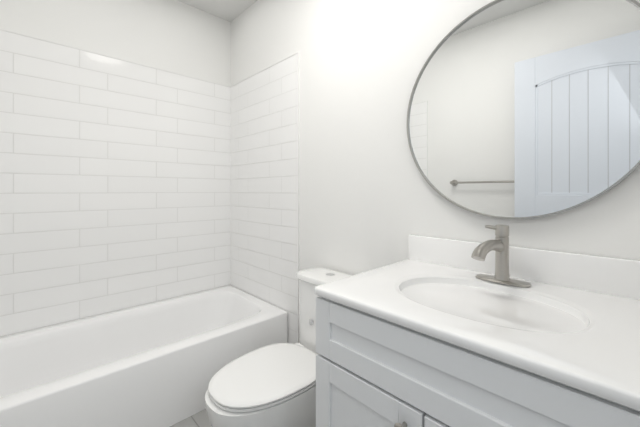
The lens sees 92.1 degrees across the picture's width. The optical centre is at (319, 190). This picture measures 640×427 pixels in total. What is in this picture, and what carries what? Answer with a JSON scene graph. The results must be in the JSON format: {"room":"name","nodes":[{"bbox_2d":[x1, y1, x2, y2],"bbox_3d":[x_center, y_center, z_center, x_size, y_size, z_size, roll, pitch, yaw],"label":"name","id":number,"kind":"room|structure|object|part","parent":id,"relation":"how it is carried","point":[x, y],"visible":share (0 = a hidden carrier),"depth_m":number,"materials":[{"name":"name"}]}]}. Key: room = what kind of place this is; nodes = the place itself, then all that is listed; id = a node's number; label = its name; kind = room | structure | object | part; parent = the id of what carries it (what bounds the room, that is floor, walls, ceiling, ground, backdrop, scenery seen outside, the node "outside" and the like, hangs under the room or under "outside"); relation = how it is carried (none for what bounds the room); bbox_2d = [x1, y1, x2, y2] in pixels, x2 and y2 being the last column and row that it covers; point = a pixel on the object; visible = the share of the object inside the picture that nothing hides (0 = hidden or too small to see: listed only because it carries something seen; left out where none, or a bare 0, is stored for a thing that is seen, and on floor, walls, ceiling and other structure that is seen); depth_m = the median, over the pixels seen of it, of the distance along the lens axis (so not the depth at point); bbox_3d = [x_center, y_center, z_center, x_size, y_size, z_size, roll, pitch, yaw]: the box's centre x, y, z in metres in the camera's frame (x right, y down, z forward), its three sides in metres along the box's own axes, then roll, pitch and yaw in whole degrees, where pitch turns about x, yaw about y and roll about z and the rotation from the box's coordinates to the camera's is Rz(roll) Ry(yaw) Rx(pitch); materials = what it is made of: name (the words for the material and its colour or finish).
{"room":"bathroom","nodes":[
{"label":"bathroom","id":0,"kind":"room"},
{"bbox_2d":[0,0,230,85],"bbox_3d":[-1.299,-0.097,1.956,1.764,2.470,0.120,0,0,-44],"label":"wall","id":1,"kind":"structure","parent":0,"point":[176,36],"depth_m":1.99,"materials":[{"name":"paint"}]},
{"bbox_2d":[0,28,229,86],"bbox_3d":[-1.254,-0.818,1.909,1.524,0.006,0.010,0,0,-44],"label":"trim","id":2,"kind":"structure","parent":1,"relation":"attached to","point":[109,56],"depth_m":1.86,"materials":[{"name":"white tile"}]},
{"bbox_2d":[0,30,229,336],"bbox_3d":[-1.255,-0.023,1.909,1.524,1.582,0.008,0,0,-44],"label":"tile","id":3,"kind":"structure","parent":1,"relation":"attached to","point":[114,184],"depth_m":1.85,"materials":[{"name":"white tile"}]},
{"bbox_2d":[170,409,211,426],"bbox_3d":[0.026,1.158,0.567,1.764,0.160,3.960,0,0,-44],"label":"floor","id":4,"kind":"structure","parent":0,"point":[200,419],"depth_m":1.44,"materials":[{"name":"tile"}]},
{"bbox_2d":[0,285,287,426],"bbox_3d":[-0.992,0.909,1.634,1.503,0.342,0.750,0,0,-44],"label":"bathtub","id":5,"kind":"object","parent":4,"relation":"on","point":[162,363],"visible":0.92,"depth_m":1.54,"materials":[{"name":"white ceramic"}]},
{"bbox_2d":[205,267,352,426],"bbox_3d":[-0.162,0.739,1.356,0.698,0.677,0.455,0,0,-44],"label":"toilet","id":6,"kind":"object","parent":4,"relation":"on","point":[272,385],"visible":0.69,"depth_m":1.20,"materials":[{"name":"white ceramic"}]},
{"bbox_3d":[-0.212,0.756,1.265,0.464,0.014,0.354,0,0,-44],"label":"seat","id":7,"kind":"part","parent":6,"relation":"part of","materials":[{"name":"white plastic"}]},
{"bbox_3d":[-0.212,0.739,1.265,0.470,0.016,0.362,0,0,-44],"label":"lid","id":8,"kind":"part","parent":6,"relation":"part of","materials":[{"name":"white plastic"}]},
{"bbox_3d":[0.049,0.421,1.487,0.191,0.033,0.354,0,0,-44],"label":"tank lid","id":9,"kind":"part","parent":6,"relation":"part of","materials":[{"name":"white ceramic"}]},
{"bbox_2d":[314,225,639,426],"bbox_3d":[0.437,0.592,0.818,0.578,0.971,0.767,0,0,-44],"label":"bathroom vanity","id":10,"kind":"object","parent":4,"relation":"on","point":[498,331],"visible":1,"depth_m":0.73,"materials":[{"name":"paint"}]},
{"bbox_2d":[470,225,531,287],"bbox_3d":[0.525,0.194,0.920,0.172,0.177,0.152,0,0,-44],"label":"faucet","id":11,"kind":"object","parent":10,"relation":"on","point":[502,279],"depth_m":0.94,"materials":[{"name":"silver metal"}]},
{"bbox_2d":[177,0,256,21],"bbox_3d":[0.026,-1.382,0.567,1.764,0.100,3.960,0,0,-44],"label":"ceiling","id":12,"kind":"structure","parent":0,"point":[229,10],"depth_m":2.23,"materials":[{"name":"paint"}]},
{"bbox_2d":[230,0,639,343],"bbox_3d":[0.652,-0.097,1.081,0.149,2.470,3.840,0,0,-44],"label":"wall","id":13,"kind":"structure","parent":0,"point":[370,198],"depth_m":1.24,"materials":[{"name":"paint"}]},
{"bbox_2d":[230,52,296,86],"bbox_3d":[-0.420,-0.818,2.131,0.010,0.006,0.840,0,0,-44],"label":"trim","id":14,"kind":"structure","parent":13,"relation":"attached to","point":[266,68],"depth_m":2.05,"materials":[{"name":"white tile"}]},
{"bbox_3d":[-0.417,0.162,2.129,0.008,1.952,0.832,0,0,-44],"label":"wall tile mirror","id":15,"kind":"part","parent":13,"relation":"part of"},
{"bbox_2d":[297,52,298,342],"bbox_3d":[-0.128,0.159,1.825,0.010,1.958,0.006,0,0,-44],"label":"trim","id":16,"kind":"structure","parent":13,"relation":"attached to","point":[297,195],"depth_m":1.82,"materials":[{"name":"white tile"}]},
{"bbox_3d":[0.622,-0.275,1.022,0.026,0.736,0.736,0,0,-44],"label":"mirror","id":17,"kind":"part","parent":13,"relation":"part of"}
]}

